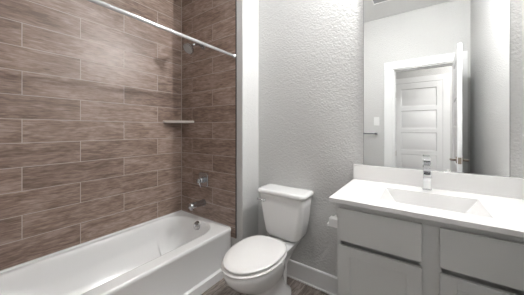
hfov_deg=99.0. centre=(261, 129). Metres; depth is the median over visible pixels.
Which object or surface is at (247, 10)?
wall
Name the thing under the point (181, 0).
trim
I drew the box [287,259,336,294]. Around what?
baseboard
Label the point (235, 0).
trim
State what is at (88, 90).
wall
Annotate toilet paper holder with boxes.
[327,215,336,227]
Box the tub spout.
[188,199,205,210]
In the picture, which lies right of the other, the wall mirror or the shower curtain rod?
the wall mirror
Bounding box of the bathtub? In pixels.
[0,210,230,294]
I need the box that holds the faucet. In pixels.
[422,159,431,190]
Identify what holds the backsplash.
attached to the wall at (310, 52)
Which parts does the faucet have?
spout, handle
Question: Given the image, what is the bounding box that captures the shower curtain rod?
[87,0,235,57]
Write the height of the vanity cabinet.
0.875 m
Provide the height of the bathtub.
0.391 m
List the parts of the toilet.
seat, seat lid, bowl, tank, tank lid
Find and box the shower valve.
[196,172,207,187]
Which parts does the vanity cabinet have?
drawer, cabinet door, cabinet door, drawer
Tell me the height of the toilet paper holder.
0.048 m
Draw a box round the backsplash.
[353,164,523,198]
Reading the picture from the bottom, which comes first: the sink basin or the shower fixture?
the sink basin
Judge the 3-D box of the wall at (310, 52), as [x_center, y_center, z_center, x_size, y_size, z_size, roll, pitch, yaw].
[0.743,-0.135,1.617,1.831,2.770,0.100,0,0,35]
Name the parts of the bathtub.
overflow plate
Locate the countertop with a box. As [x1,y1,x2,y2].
[329,164,523,237]
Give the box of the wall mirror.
[363,0,509,176]
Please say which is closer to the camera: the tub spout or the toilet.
the toilet
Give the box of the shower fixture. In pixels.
[183,43,204,54]
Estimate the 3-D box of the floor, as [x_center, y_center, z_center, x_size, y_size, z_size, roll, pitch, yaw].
[0.149,1.300,0.201,4.387,0.100,3.100,0,0,35]
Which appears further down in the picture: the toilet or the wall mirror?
the toilet
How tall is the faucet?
0.185 m
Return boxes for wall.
[0,0,180,270]
[182,0,234,237]
[231,0,257,246]
[258,0,523,276]
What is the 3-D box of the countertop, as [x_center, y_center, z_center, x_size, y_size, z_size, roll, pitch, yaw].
[0.854,0.366,1.141,0.857,0.238,0.549,0,0,35]
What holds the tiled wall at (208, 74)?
attached to the wall at (247, 10)
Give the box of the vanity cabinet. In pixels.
[337,203,523,294]
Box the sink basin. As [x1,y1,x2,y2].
[380,188,491,217]
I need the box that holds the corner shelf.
[163,121,193,122]
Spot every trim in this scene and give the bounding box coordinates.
[181,0,181,209]
[235,0,236,237]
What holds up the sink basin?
in the countertop
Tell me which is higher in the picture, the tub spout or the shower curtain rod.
the shower curtain rod
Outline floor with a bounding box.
[201,277,328,294]
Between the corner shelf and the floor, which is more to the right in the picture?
the floor
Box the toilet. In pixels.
[221,184,313,294]
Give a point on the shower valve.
(203, 177)

